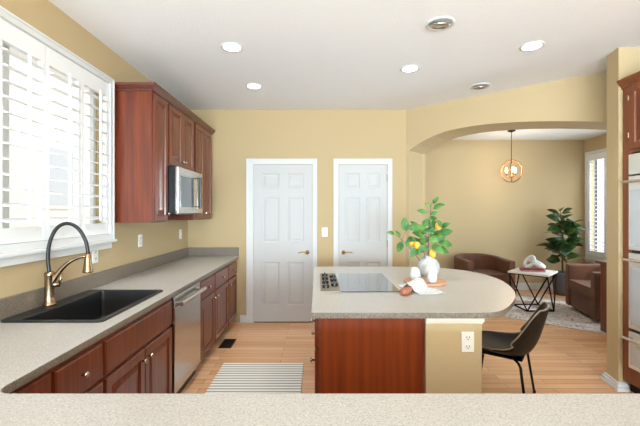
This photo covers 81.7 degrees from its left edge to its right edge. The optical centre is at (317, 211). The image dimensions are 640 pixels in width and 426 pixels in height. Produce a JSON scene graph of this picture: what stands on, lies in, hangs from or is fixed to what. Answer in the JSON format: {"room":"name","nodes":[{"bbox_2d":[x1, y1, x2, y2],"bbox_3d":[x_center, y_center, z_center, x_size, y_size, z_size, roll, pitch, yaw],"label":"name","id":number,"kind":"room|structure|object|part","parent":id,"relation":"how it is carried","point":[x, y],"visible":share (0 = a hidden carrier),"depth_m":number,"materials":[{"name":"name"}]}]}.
{"room":"kitchen","nodes":[
{"label":"kitchen","id":0,"kind":"room"},
{"bbox_2d":[0,0,187,298],"bbox_3d":[-1.745,0.053,-0.310,0.140,2.743,10.380,0,0,0],"label":"wall","id":1,"kind":"structure","parent":0,"point":[159,238],"depth_m":2.78,"materials":[{"name":"beige paint"}]},
{"bbox_2d":[0,6,116,266],"bbox_3d":[-1.706,-0.390,2.080,0.178,1.355,1.820,0,0,0],"label":"window shutters","id":2,"kind":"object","parent":1,"relation":"in","point":[18,245],"depth_m":2.31,"materials":[{"name":"white wood"}]},
{"bbox_3d":[-1.675,-0.424,2.090,0.028,1.191,0.339,0,0,0],"label":"shutter panel","id":3,"kind":"part","parent":2,"relation":"part of","materials":[{"name":"white wood"}]},
{"bbox_3d":[-1.625,-0.422,2.090,0.012,0.976,0.012,0,0,0],"label":"tilt rod","id":4,"kind":"part","parent":2,"relation":"part of","materials":[{"name":"white wood"}]},
{"bbox_3d":[-1.780,-0.424,2.090,0.030,1.195,1.710,0,0,0],"label":"sash","id":5,"kind":"part","parent":2,"relation":"part of","materials":[{"name":"white wood"}]},
{"bbox_3d":[-1.649,0.253,2.080,0.063,0.070,1.820,0,0,0],"label":"sill","id":6,"kind":"part","parent":2,"relation":"part of","materials":[{"name":"white wood"}]},
{"bbox_3d":[-1.675,-0.424,2.432,0.028,1.191,0.339,0,0,0],"label":"shutter panel","id":7,"kind":"part","parent":2,"relation":"part of","materials":[{"name":"white wood"}]},
{"bbox_3d":[-1.625,-0.422,2.432,0.012,0.976,0.012,0,0,0],"label":"tilt rod","id":8,"kind":"part","parent":2,"relation":"part of","materials":[{"name":"white wood"}]},
{"bbox_3d":[-1.675,-0.424,2.774,0.028,1.191,0.339,0,0,0],"label":"shutter panel","id":9,"kind":"part","parent":2,"relation":"part of","materials":[{"name":"white wood"}]},
{"bbox_3d":[-1.625,-0.422,2.774,0.012,0.976,0.012,0,0,0],"label":"tilt rod","id":10,"kind":"part","parent":2,"relation":"part of","materials":[{"name":"white wood"}]},
{"bbox_2d":[92,250,97,263],"bbox_3d":[-1.670,0.325,2.780,0.010,0.116,0.072,0,0,0],"label":"electrical outlet","id":11,"kind":"object","parent":1,"relation":"attached to","point":[94,253],"visible":0.7,"depth_m":2.77,"materials":[{"name":"white plastic"}]},
{"bbox_2d":[0,247,238,319],"bbox_3d":[-1.344,0.511,2.889,0.660,0.108,3.778,0,0,0],"label":"backsplash","id":12,"kind":"structure","parent":1,"relation":"attached to","point":[16,304],"depth_m":2.78,"materials":[{"name":"beige laminate"}]},
{"bbox_2d":[138,234,141,246],"bbox_3d":[-1.670,0.270,3.490,0.010,0.116,0.072,0,0,0],"label":"electrical outlet","id":13,"kind":"object","parent":1,"relation":"attached to","point":[140,235],"visible":1,"depth_m":3.48,"materials":[{"name":"white plastic"}]},
{"bbox_2d":[115,91,169,222],"bbox_3d":[-1.493,-0.457,3.188,0.360,1.092,0.293,0,0,0],"label":"upper cabinet","id":14,"kind":"object","parent":1,"relation":"attached to","point":[141,117],"visible":0.99,"depth_m":3.04,"materials":[{"name":"brown wood"}]},
{"bbox_3d":[-1.352,-0.454,3.190,0.020,1.062,0.270,0,0,0],"label":"door","id":15,"kind":"part","parent":14,"relation":"part of","materials":[{"name":"brown wood"}]},
{"bbox_2d":[115,82,215,134],"bbox_3d":[-1.495,-1.024,3.888,0.356,0.058,1.780,0,0,0],"label":"crown molding","id":16,"kind":"structure","parent":14,"relation":"on","point":[119,86],"depth_m":3.19,"materials":[{"name":"brown wood"}]},
{"bbox_2d":[168,103,193,170],"bbox_3d":[-1.493,-0.712,3.697,0.360,0.583,0.723,0,0,0],"label":"upper cabinet","id":17,"kind":"object","parent":1,"relation":"attached to","point":[180,127],"visible":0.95,"depth_m":3.64,"materials":[{"name":"brown wood"}]},
{"bbox_3d":[-1.352,-0.709,3.524,0.020,0.553,0.328,0,0,0],"label":"door","id":18,"kind":"part","parent":17,"relation":"part of","materials":[{"name":"brown wood"}]},
{"bbox_2d":[168,166,201,214],"bbox_3d":[-1.438,-0.195,3.697,0.466,0.444,0.715,0,0,0],"label":"microwave","id":19,"kind":"object","parent":17,"relation":"attached to","point":[184,185],"visible":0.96,"depth_m":3.49,"materials":[{"name":"silver metal"}]},
{"bbox_3d":[-1.272,-0.200,3.601,0.027,0.426,0.518,0,0,0],"label":"door panel","id":20,"kind":"part","parent":19,"relation":"part of","materials":[{"name":"silver metal"}]},
{"bbox_3d":[-1.231,-0.200,3.835,0.052,0.310,0.020,0,0,0],"label":"handle","id":21,"kind":"part","parent":19,"relation":"part of","materials":[{"name":"silver metal"}]},
{"bbox_3d":[-1.272,-0.200,3.958,0.025,0.426,0.189,0,0,0],"label":"control panel","id":22,"kind":"part","parent":19,"relation":"part of","materials":[{"name":"silver metal"}]},
{"bbox_3d":[-1.352,-0.709,3.857,0.020,0.553,0.326,0,0,0],"label":"door","id":23,"kind":"part","parent":17,"relation":"part of","materials":[{"name":"brown wood"}]},
{"bbox_2d":[168,122,211,219],"bbox_3d":[-1.493,-0.457,4.400,0.360,1.092,0.678,0,0,0],"label":"upper cabinet","id":24,"kind":"object","parent":1,"relation":"attached to","point":[202,138],"visible":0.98,"depth_m":4.36,"materials":[{"name":"brown wood"}]},
{"bbox_3d":[-1.352,-0.454,4.230,0.020,1.062,0.290,0,0,0],"label":"door","id":25,"kind":"part","parent":24,"relation":"part of","materials":[{"name":"brown wood"}]},
{"bbox_3d":[-1.352,-0.454,4.540,0.020,1.062,0.319,0,0,0],"label":"door","id":26,"kind":"part","parent":24,"relation":"part of","materials":[{"name":"brown wood"}]},
{"bbox_2d":[188,110,405,321],"bbox_3d":[-0.314,0.053,4.830,2.923,2.743,0.100,0,0,0],"label":"wall","id":27,"kind":"structure","parent":0,"point":[324,136],"depth_m":4.78,"materials":[{"name":"beige paint"}]},
{"bbox_2d":[240,315,245,322],"bbox_3d":[-0.960,1.377,4.772,0.080,0.095,0.016,0,0,0],"label":"baseboard","id":28,"kind":"structure","parent":27,"relation":"attached to","point":[242,317],"depth_m":4.76,"materials":[{"name":"white wood"}]},
{"bbox_2d":[246,159,316,322],"bbox_3d":[-0.461,0.369,4.744,0.913,2.111,0.072,0,0,0],"label":"door","id":29,"kind":"structure","parent":27,"relation":"in","point":[281,200],"depth_m":4.77,"materials":[{"name":"white wood"}]},
{"bbox_2d":[322,228,326,236],"bbox_3d":[0.093,0.260,4.774,0.072,0.116,0.010,0,0,0],"label":"light switch","id":30,"kind":"object","parent":27,"relation":"attached to","point":[324,230],"visible":1,"depth_m":4.77,"materials":[{"name":"white plastic"}]},
{"bbox_2d":[333,159,391,266],"bbox_3d":[0.583,0.369,4.744,0.757,2.111,0.072,0,0,0],"label":"door","id":31,"kind":"structure","parent":27,"relation":"in","point":[362,194],"depth_m":4.77,"materials":[{"name":"white wood"}]},
{"bbox_2d":[49,0,639,139],"bbox_3d":[1.603,-1.368,0.635,6.755,0.100,12.470,0,0,0],"label":"ceiling","id":32,"kind":"structure","parent":0,"point":[303,54],"depth_m":2.91,"materials":[{"name":"white paint"}]},
{"bbox_2d":[221,42,242,52],"bbox_3d":[-0.683,-1.313,2.956,0.176,0.009,0.176,0,0,0],"label":"recessed light","id":33,"kind":"object","parent":32,"relation":"in","point":[234,47],"visible":1,"depth_m":2.95,"materials":[{"name":"white"}]},
{"bbox_2d":[245,83,261,88],"bbox_3d":[-0.664,-1.313,3.870,0.176,0.009,0.176,0,0,0],"label":"recessed light","id":34,"kind":"object","parent":32,"relation":"in","point":[249,85],"visible":1,"depth_m":3.86,"materials":[{"name":"white plastic"}]},
{"bbox_2d":[400,65,419,72],"bbox_3d":[0.850,-1.313,3.398,0.176,0.009,0.176,0,0,0],"label":"recessed light","id":35,"kind":"object","parent":32,"relation":"in","point":[408,68],"visible":1,"depth_m":3.38,"materials":[{"name":"white"}]},
{"bbox_2d":[425,16,454,30],"bbox_3d":[0.857,-1.306,2.587,0.200,0.050,0.200,0,0,0],"label":"recessed light","id":36,"kind":"object","parent":32,"relation":"in","point":[440,23],"visible":1,"depth_m":2.55,"materials":[{"name":"white metal"}]},
{"bbox_2d":[470,83,490,89],"bbox_3d":[1.700,-1.306,3.870,0.200,0.050,0.200,0,0,0],"label":"recessed light","id":37,"kind":"object","parent":32,"relation":"in","point":[478,86],"visible":1,"depth_m":3.83,"materials":[{"name":"white metal"}]},
{"bbox_2d":[500,130,522,182],"bbox_3d":[3.137,-0.897,5.984,0.368,0.842,0.318,0,0,0],"label":"pendant light","id":38,"kind":"object","parent":32,"relation":"hanging from","point":[513,170],"visible":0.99,"depth_m":5.98,"materials":[{"name":"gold metal"}]},
{"bbox_2d":[519,41,544,51],"bbox_3d":[1.703,-1.313,2.938,0.176,0.009,0.176,0,0,0],"label":"recessed light","id":39,"kind":"object","parent":32,"relation":"in","point":[530,46],"visible":1,"depth_m":2.93,"materials":[{"name":"white plastic"}]},
{"bbox_2d":[180,290,634,393],"bbox_3d":[1.603,1.475,0.635,6.755,0.100,12.470,0,0,0],"label":"floor","id":40,"kind":"structure","parent":0,"point":[562,360],"depth_m":3.65,"materials":[{"name":"brown wood"}]},
{"bbox_2d":[9,370,50,393],"bbox_3d":[-1.354,1.012,1.308,0.638,0.825,0.293,0,0,0],"label":"base cabinet","id":41,"kind":"object","parent":40,"relation":"on","point":[41,384],"visible":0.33,"depth_m":1.38,"materials":[{"name":"brown wood"}]},
{"bbox_2d":[49,340,102,393],"bbox_3d":[-1.339,1.012,1.627,0.667,0.825,0.343,0,0,0],"label":"base cabinet","id":42,"kind":"object","parent":40,"relation":"on","point":[81,373],"visible":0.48,"depth_m":1.62,"materials":[{"name":"brown wood"}]},
{"bbox_3d":[-1.020,0.715,1.627,0.029,0.027,0.028,0,0,0],"label":"knob","id":43,"kind":"part","parent":42,"relation":"part of","materials":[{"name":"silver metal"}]},
{"bbox_3d":[-1.045,1.070,1.627,0.020,0.500,0.321,0,0,0],"label":"door","id":44,"kind":"part","parent":42,"relation":"part of","materials":[{"name":"brown wood"}]},
{"bbox_2d":[101,299,171,393],"bbox_3d":[-1.339,1.012,2.225,0.667,0.825,0.848,0,0,0],"label":"base cabinet","id":45,"kind":"object","parent":40,"relation":"on","point":[137,356],"visible":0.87,"depth_m":2.18,"materials":[{"name":"brown wood"}]},
{"bbox_3d":[-1.045,1.070,2.018,0.020,0.500,0.408,0,0,0],"label":"door","id":46,"kind":"part","parent":45,"relation":"part of","materials":[{"name":"brown wood"}]},
{"bbox_3d":[-1.045,1.070,2.432,0.020,0.500,0.408,0,0,0],"label":"door","id":47,"kind":"part","parent":45,"relation":"part of","materials":[{"name":"brown wood"}]},
{"bbox_2d":[170,282,206,393],"bbox_3d":[-1.308,1.010,2.962,0.674,0.819,0.615,0,0,0],"label":"dishwasher","id":48,"kind":"object","parent":40,"relation":"on","point":[186,305],"visible":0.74,"depth_m":2.89,"materials":[{"name":"silver metal"}]},
{"bbox_3d":[-1.046,0.649,2.967,0.027,0.073,0.590,0,0,0],"label":"control panel","id":49,"kind":"part","parent":48,"relation":"part of","materials":[{"name":"silver metal"}]},
{"bbox_3d":[-1.100,1.375,2.967,0.050,0.090,0.590,0,0,0],"label":"kick plate","id":50,"kind":"part","parent":48,"relation":"part of","materials":[{"name":"black plastic"}]},
{"bbox_3d":[-1.003,0.668,2.967,0.064,0.031,0.565,0,0,0],"label":"handle","id":51,"kind":"part","parent":48,"relation":"part of","materials":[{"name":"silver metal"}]},
{"bbox_2d":[199,274,216,358],"bbox_3d":[-1.339,1.012,3.509,0.667,0.825,0.465,0,0,0],"label":"base cabinet","id":52,"kind":"object","parent":40,"relation":"on","point":[208,298],"visible":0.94,"depth_m":3.50,"materials":[{"name":"brown wood"}]},
{"bbox_3d":[-1.045,0.709,3.509,0.020,0.152,0.443,0,0,0],"label":"drawer","id":53,"kind":"part","parent":52,"relation":"part of","materials":[{"name":"brown wood"}]},
{"bbox_3d":[-1.045,1.062,3.509,0.020,0.517,0.443,0,0,0],"label":"door","id":54,"kind":"part","parent":52,"relation":"part of","materials":[{"name":"brown wood"}]},
{"bbox_2d":[213,265,227,341],"bbox_3d":[-1.339,1.012,4.021,0.667,0.825,0.556,0,0,0],"label":"base cabinet","id":55,"kind":"object","parent":40,"relation":"on","point":[221,276],"visible":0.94,"depth_m":4.00,"materials":[{"name":"brown wood"}]},
{"bbox_3d":[-1.045,0.709,4.021,0.020,0.152,0.534,0,0,0],"label":"drawer","id":56,"kind":"part","parent":55,"relation":"part of","materials":[{"name":"brown wood"}]},
{"bbox_2d":[218,339,235,347],"bbox_3d":[-0.973,1.422,4.003,0.135,0.006,0.271,0,0,0],"label":"floor vent","id":57,"kind":"object","parent":40,"relation":"in","point":[227,343],"visible":1,"depth_m":4.00,"materials":[{"name":"brown metal"}]},
{"bbox_2d":[227,261,236,324],"bbox_3d":[-1.339,1.012,4.527,0.667,0.825,0.453,0,0,0],"label":"base cabinet","id":58,"kind":"object","parent":40,"relation":"on","point":[232,267],"visible":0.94,"depth_m":4.51,"materials":[{"name":"brown wood"}]},
{"bbox_3d":[-1.045,0.709,4.527,0.020,0.152,0.431,0,0,0],"label":"drawer","id":59,"kind":"part","parent":58,"relation":"part of","materials":[{"name":"brown wood"}]},
{"bbox_2d":[205,363,303,393],"bbox_3d":[-0.505,1.420,3.010,0.750,0.010,0.920,0,0,0],"label":"kitchen mat","id":60,"kind":"object","parent":40,"relation":"on","point":[232,378],"visible":0.56,"depth_m":3.13,"materials":[{"name":"white fabric"}]},
{"bbox_2d":[310,318,424,393],"bbox_3d":[0.283,1.012,2.886,0.657,0.825,1.548,0,0,0],"label":"base cabinet","id":61,"kind":"object","parent":40,"relation":"on","point":[353,355],"visible":0.58,"depth_m":2.12,"materials":[{"name":"brown wood"}]},
{"bbox_3d":[-0.006,0.698,2.362,0.020,0.165,0.475,0,0,0],"label":"drawer","id":62,"kind":"part","parent":61,"relation":"part of","materials":[{"name":"brown wood"}]},
{"bbox_3d":[-0.006,1.058,2.362,0.020,0.525,0.475,0,0,0],"label":"door","id":63,"kind":"part","parent":61,"relation":"part of","materials":[{"name":"brown wood"}]},
{"bbox_2d":[311,267,515,317],"bbox_3d":[0.747,0.582,2.955,1.562,0.034,1.750,0,0,0],"label":"countertop","id":64,"kind":"structure","parent":61,"relation":"on","point":[467,294],"depth_m":2.39,"materials":[{"name":"stone"}]},
{"bbox_2d":[320,272,399,291],"bbox_3d":[0.303,0.546,2.990,0.563,0.038,0.770,0,0,0],"label":"cooktop","id":65,"kind":"object","parent":64,"relation":"in","point":[348,282],"visible":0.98,"depth_m":2.89,"materials":[{"name":"black glass"}]},
{"bbox_3d":[0.062,0.542,2.740,0.054,0.031,0.053,0,0,0],"label":"knob","id":66,"kind":"part","parent":65,"relation":"part of","materials":[{"name":"black plastic"}]},
{"bbox_2d":[399,277,446,294],"bbox_3d":[0.805,0.542,2.778,0.332,0.046,0.690,0,0,16],"label":"serving board","id":67,"kind":"object","parent":64,"relation":"on","point":[440,282],"visible":0.65,"depth_m":2.80,"materials":[{"name":"wood"}]},
{"bbox_3d":[0.679,0.541,2.660,0.068,0.045,0.398,0,0,31],"label":"handle","id":68,"kind":"part","parent":67,"relation":"part of","materials":[{"name":"wood"}]},
{"bbox_2d":[409,267,420,279],"bbox_3d":[0.776,0.492,2.945,0.086,0.102,0.086,0,0,0],"label":"ceramic vessel","id":69,"kind":"object","parent":67,"relation":"on","point":[414,272],"visible":0.87,"depth_m":2.92,"materials":[{"name":"white ceramic"}]},
{"bbox_2d":[398,278,443,294],"bbox_3d":[0.742,0.534,2.682,0.210,0.056,0.377,0,0,-14],"label":"tea towel","id":70,"kind":"object","parent":67,"relation":"on","point":[419,286],"visible":0.99,"depth_m":2.64,"materials":[{"name":"white fabric"}]},
{"bbox_2d":[427,268,436,282],"bbox_3d":[0.885,0.487,2.855,0.076,0.113,0.076,0,0,0],"label":"ceramic vessel","id":71,"kind":"object","parent":67,"relation":"on","point":[432,274],"visible":1,"depth_m":2.83,"materials":[{"name":"grey ceramic"}]},
{"bbox_2d":[417,255,439,276],"bbox_3d":[0.963,0.471,3.215,0.188,0.187,0.188,0,0,0],"label":"vase","id":72,"kind":"object","parent":64,"relation":"on","point":[424,264],"visible":0.66,"depth_m":3.15,"materials":[{"name":"grey ceramic"}]},
{"bbox_2d":[387,197,452,260],"bbox_3d":[0.873,0.197,3.176,0.563,0.660,0.329,0,0,0],"label":"branch","id":73,"kind":"object","parent":72,"relation":"in","point":[419,246],"visible":0.98,"depth_m":3.16,"materials":[{"name":"green plant"}]},
{"bbox_3d":[0.877,0.225,3.212,0.387,0.603,0.210,0,0,22],"label":"stem","id":74,"kind":"part","parent":73,"relation":"part of","materials":[{"name":"green plant"}]},
{"bbox_2d":[454,253,514,290],"bbox_3d":[2.735,1.077,6.220,0.792,0.695,0.720,0,0,-4],"label":"barrel chair","id":75,"kind":"object","parent":40,"relation":"on","point":[495,266],"visible":0.52,"depth_m":6.19,"materials":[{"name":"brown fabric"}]},
{"bbox_2d":[474,269,508,282],"bbox_3d":[2.739,1.059,6.169,0.580,0.128,0.609,0,0,-4],"label":"seat cushion","id":76,"kind":"object","parent":75,"relation":"on","point":[502,275],"depth_m":5.99,"materials":[{"name":"brown fabric"}]},
{"bbox_2d":[482,302,549,393],"bbox_3d":[1.448,1.054,2.846,0.568,0.742,0.462,0,0,37],"label":"chair","id":77,"kind":"object","parent":40,"relation":"on","point":[513,346],"visible":0.73,"depth_m":2.68,"materials":[{"name":"leather"}]},
{"bbox_3d":[1.422,1.082,2.866,0.320,0.010,0.220,0,0,37],"label":"seat mount","id":78,"kind":"part","parent":77,"relation":"part of","materials":[{"name":"black metal"}]},
{"bbox_3d":[1.446,1.246,2.649,0.027,0.353,0.157,0,0,-6],"label":"leg","id":79,"kind":"part","parent":77,"relation":"part of","materials":[{"name":"black metal"}]},
{"bbox_3d":[1.637,1.246,2.904,0.157,0.353,0.027,0,0,-10],"label":"leg","id":80,"kind":"part","parent":77,"relation":"part of","materials":[{"name":"black metal"}]},
{"bbox_2d":[501,294,606,334],"bbox_3d":[3.587,1.419,5.190,1.660,0.011,1.680,0,0,40],"label":"area rug","id":81,"kind":"object","parent":40,"relation":"on","point":[565,315],"visible":0.48,"depth_m":5.06,"materials":[{"name":"beige carpet"}]},
{"bbox_2d":[508,267,557,311],"bbox_3d":[3.160,1.139,5.430,0.551,0.548,0.551,0,0,42],"label":"side table","id":82,"kind":"object","parent":81,"relation":"on","point":[548,273],"visible":0.73,"depth_m":5.31,"materials":[{"name":"white stone"}]},
{"bbox_3d":[2.894,1.150,5.336,0.175,0.513,0.207,0,0,0],"label":"leg","id":83,"kind":"part","parent":82,"relation":"part of","materials":[{"name":"black metal"}]},
{"bbox_3d":[3.254,1.150,5.696,0.262,0.513,0.020,0,0,40],"label":"leg","id":84,"kind":"part","parent":82,"relation":"part of","materials":[{"name":"black metal"}]},
{"bbox_2d":[519,267,545,271],"bbox_3d":[3.162,0.852,5.451,0.306,0.026,0.220,0,0,20],"label":"book","id":85,"kind":"object","parent":82,"relation":"on","point":[520,268],"visible":0.98,"depth_m":5.39,"materials":[{"name":"red paper"}]},
{"bbox_2d":[523,255,545,268],"bbox_3d":[3.196,0.737,5.444,0.293,0.204,0.184,0,0,0],"label":"knot sculpture","id":86,"kind":"object","parent":85,"relation":"on","point":[531,258],"visible":1,"depth_m":5.42,"materials":[{"name":"grey ceramic"}]},
{"bbox_3d":[3.066,1.150,5.164,0.262,0.513,0.020,0,0,40],"label":"leg","id":87,"kind":"part","parent":82,"relation":"part of","materials":[{"name":"black metal"}]},
{"bbox_3d":[3.426,1.150,5.524,0.020,0.513,0.262,0,0,-40],"label":"leg","id":88,"kind":"part","parent":82,"relation":"part of","materials":[{"name":"black metal"}]},
{"bbox_3d":[3.254,1.150,5.164,0.262,0.513,0.020,0,0,-40],"label":"leg","id":89,"kind":"part","parent":82,"relation":"part of","materials":[{"name":"black metal"}]},
{"bbox_3d":[3.426,1.150,5.336,0.020,0.513,0.262,0,0,40],"label":"leg","id":90,"kind":"part","parent":82,"relation":"part of","materials":[{"name":"black metal"}]},
{"bbox_2d":[566,264,599,319],"bbox_3d":[3.985,1.065,5.000,0.800,0.695,0.880,0,0,13],"label":"barrel chair","id":91,"kind":"object","parent":81,"relation":"on","point":[582,280],"visible":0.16,"depth_m":5.15,"materials":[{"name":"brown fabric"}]},
{"bbox_2d":[569,279,590,297],"bbox_3d":[3.930,1.047,5.013,0.677,0.128,0.644,0,0,13],"label":"seat cushion","id":92,"kind":"object","parent":91,"relation":"on","point":[582,287],"depth_m":5.11,"materials":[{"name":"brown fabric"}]},
{"bbox_3d":[3.940,1.238,5.011,0.657,0.250,0.644,0,0,13],"label":"seat","id":93,"kind":"part","parent":91,"relation":"part of","materials":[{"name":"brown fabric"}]},
{"bbox_2d":[595,260,606,332],"bbox_3d":[3.630,0.997,4.195,0.600,0.833,0.490,0,0,0],"label":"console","id":94,"kind":"object","parent":81,"relation":"on","point":[603,263],"visible":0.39,"depth_m":4.36,"materials":[{"name":"brown wood"}]},
{"bbox_2d":[552,270,565,295],"bbox_3d":[4.230,1.230,6.380,0.336,0.390,0.334,0,0,0],"label":"pot","id":95,"kind":"object","parent":40,"relation":"on","point":[561,275],"depth_m":6.28,"materials":[{"name":"grey ceramic"}]},
{"bbox_2d":[536,207,585,295],"bbox_3d":[4.214,0.662,6.369,0.790,1.526,0.527,0,0,0],"label":"fiddle leaf fig","id":96,"kind":"object","parent":40,"relation":"on","point":[568,227],"visible":0.96,"depth_m":6.33,"materials":[{"name":"green plant"}]},
{"bbox_2d":[616,71,639,393],"bbox_3d":[2.725,0.191,2.525,0.685,2.468,0.850,0,0,0],"label":"tall cabinet","id":97,"kind":"object","parent":40,"relation":"on","point":[630,85],"visible":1,"depth_m":2.91,"materials":[{"name":"brown wood"}]},
{"bbox_3d":[2.409,-1.009,2.525,0.052,0.068,0.850,0,0,0],"label":"crown","id":98,"kind":"part","parent":97,"relation":"part of","materials":[{"name":"brown wood"}]},
{"bbox_2d":[621,152,639,372],"bbox_3d":[2.686,0.380,2.502,0.679,1.670,0.721,0,0,0],"label":"wall oven","id":99,"kind":"object","parent":97,"relation":"in","point":[634,158],"visible":1,"depth_m":2.80,"materials":[{"name":"silver metal"}]},
{"bbox_3d":[2.376,0.965,2.515,0.059,0.021,0.686,0,0,0],"label":"handle","id":100,"kind":"part","parent":99,"relation":"part of","materials":[{"name":"silver metal"}]},
{"bbox_3d":[2.418,1.060,2.502,0.026,0.280,0.721,0,0,0],"label":"warming drawer","id":101,"kind":"part","parent":99,"relation":"part of","materials":[{"name":"silver metal"}]},
{"bbox_3d":[2.418,-0.365,2.502,0.026,0.156,0.721,0,0,0],"label":"control panel","id":102,"kind":"part","parent":99,"relation":"part of","materials":[{"name":"silver metal"}]},
{"bbox_3d":[2.425,-0.730,2.685,0.020,0.490,0.374,0,0,0],"label":"door","id":103,"kind":"part","parent":97,"relation":"part of","materials":[{"name":"brown wood"}]},
{"bbox_3d":[0.500,1.013,0.809,3.000,0.825,0.699,0,0,0],"label":"cabinet","id":104,"kind":"object","parent":40,"relation":"on","visible":0},
{"bbox_2d":[0,247,639,425],"bbox_3d":[0.188,0.528,2.599,3.724,0.142,4.358,0,0,0],"label":"countertop","id":105,"kind":"structure","parent":104,"relation":"on","point":[27,350],"depth_m":1.11,"materials":[{"name":"stone"}]},
{"bbox_2d":[42,222,93,305],"bbox_3d":[-1.503,0.307,2.229,0.276,0.497,0.072,0,0,-8],"label":"faucet","id":106,"kind":"object","parent":105,"relation":"on","point":[50,277],"visible":1,"depth_m":2.21,"materials":[{"name":"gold metal"}]},
{"bbox_3d":[-1.571,0.410,2.223,0.068,0.082,0.032,0,0,-13],"label":"lever","id":107,"kind":"part","parent":106,"relation":"part of","materials":[{"name":"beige metal"}]},
{"bbox_3d":[-1.504,0.355,2.235,0.220,0.193,0.031,0,0,-11],"label":"support arm","id":108,"kind":"part","parent":106,"relation":"part of","materials":[{"name":"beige metal"}]},
{"bbox_2d":[0,290,162,322],"bbox_3d":[-1.365,0.665,2.270,0.534,0.220,0.770,0,0,0],"label":"sink","id":109,"kind":"object","parent":105,"relation":"in","point":[90,306],"visible":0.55,"depth_m":2.40,"materials":[{"name":"black"}]},
{"bbox_2d":[422,153,424,257],"bbox_3d":[1.420,0.053,5.910,0.100,2.743,1.720,0,0,0],"label":"wall","id":110,"kind":"structure","parent":0,"point":[423,155],"depth_m":5.05,"materials":[{"name":"beige paint"}]},
{"bbox_2d":[425,318,484,393],"bbox_3d":[0.783,1.012,2.829,0.334,0.825,1.462,0,0,0],"label":"wall","id":111,"kind":"structure","parent":0,"point":[448,370],"depth_m":2.11,"materials":[{"name":"beige paint"}]},
{"bbox_3d":[0.783,0.619,2.829,0.334,0.037,1.462,0,0,0],"label":"cap trim","id":112,"kind":"part","parent":111,"relation":"part of","materials":[{"name":"beige wood"}]},
{"bbox_2d":[461,332,473,351],"bbox_3d":[0.856,0.740,2.107,0.072,0.116,0.010,0,0,0],"label":"electrical outlet","id":113,"kind":"object","parent":111,"relation":"attached to","point":[467,338],"visible":1,"depth_m":2.10,"materials":[{"name":"white plastic"}]},
{"bbox_2d":[465,335,470,340],"bbox_3d":[0.856,0.714,2.104,0.034,0.034,0.003,0,0,0],"label":"receptacle","id":114,"kind":"object","parent":113,"relation":"attached to","point":[467,337],"depth_m":2.10,"materials":[{"name":"white plastic"}]},
{"bbox_2d":[465,344,470,349],"bbox_3d":[0.856,0.766,2.104,0.034,0.034,0.003,0,0,0],"label":"receptacle","id":115,"kind":"object","parent":113,"relation":"attached to","point":[467,346],"depth_m":2.10,"materials":[{"name":"white plastic"}]},
{"bbox_2d":[425,140,583,282],"bbox_3d":[3.175,0.053,6.820,3.610,2.743,0.100,0,0,0],"label":"wall","id":116,"kind":"structure","parent":0,"point":[486,213],"depth_m":6.77,"materials":[{"name":"beige paint"}]},
{"bbox_2d":[515,283,552,289],"bbox_3d":[3.175,1.360,6.761,3.410,0.130,0.018,0,0,0],"label":"baseboard","id":117,"kind":"structure","parent":116,"relation":"attached to","point":[521,286],"depth_m":6.75,"materials":[{"name":"white"}]},
{"bbox_2d":[406,71,606,266],"bbox_3d":[2.287,0.053,4.101,2.620,2.743,0.450,0,0,40],"label":"wall","id":118,"kind":"structure","parent":0,"point":[579,102],"depth_m":4.09,"materials":[{"name":"beige paint"}]},
{"bbox_2d":[584,134,606,263],"bbox_3d":[4.940,0.053,4.948,0.120,2.743,3.644,0,0,0],"label":"wall","id":119,"kind":"structure","parent":0,"point":[599,142],"depth_m":6.62,"materials":[{"name":"beige paint"}]},
{"bbox_2d":[583,148,606,263],"bbox_3d":[4.911,-0.090,6.060,0.178,1.970,1.320,0,0,0],"label":"window","id":120,"kind":"structure","parent":119,"relation":"in","point":[590,256],"depth_m":6.53,"materials":[{"name":"white wood"}]},
{"bbox_3d":[4.854,0.860,6.060,0.063,0.070,1.320,0,0,0],"label":"sill","id":121,"kind":"part","parent":120,"relation":"part of","materials":[{"name":"white"}]},
{"bbox_3d":[4.830,-0.122,6.450,0.012,1.581,0.012,0,0,0],"label":"tilt rod","id":122,"kind":"part","parent":120,"relation":"part of","materials":[{"name":"white wood"}]},
{"bbox_3d":[4.985,-0.125,6.050,0.030,1.800,1.200,0,0,0],"label":"sash","id":123,"kind":"part","parent":120,"relation":"part of","materials":[{"name":"white wood"}]},
{"bbox_3d":[4.880,-0.125,6.450,0.028,1.796,0.397,0,0,0],"label":"shutter panel","id":124,"kind":"part","parent":120,"relation":"part of","materials":[{"name":"white wood"}]},
{"bbox_3d":[4.880,-0.125,6.050,0.028,1.796,0.397,0,0,0],"label":"shutter panel","id":125,"kind":"part","parent":120,"relation":"part of","materials":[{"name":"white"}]},
{"bbox_2d":[607,47,639,388],"bbox_3d":[3.692,0.053,3.041,2.575,2.743,0.170,0,0,0],"label":"wall","id":126,"kind":"structure","parent":0,"point":[623,62],"depth_m":3.00,"materials":[{"name":"beige paint"}]},
{"bbox_2d":[600,372,629,391],"bbox_3d":[2.421,1.391,3.041,0.098,0.068,0.238,0,0,0],"label":"baseboard","id":127,"kind":"structure","parent":126,"relation":"attached to","point":[605,377],"depth_m":2.97,"materials":[{"name":"white wood"}]},
{"label":"outside","id":128,"kind":"structure","parent":0,"visible":0},
{"bbox_3d":[-7.938,1.650,4.000,12.125,0.150,20.000,0,0,0],"label":"ground","id":129,"kind":"structure","parent":128,"visible":0},
{"bbox_2d":[9,46,89,227],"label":"window","id":130,"kind":"structure","parent":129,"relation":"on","point":[18,138],"depth_m":8.13,"materials":[{"name":"beige"}]},
{"bbox_3d":[-6.155,-0.825,8.900,0.010,1.340,0.840,0,0,0],"label":"pane","id":131,"kind":"part","parent":130,"relation":"part of","materials":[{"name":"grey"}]}
]}

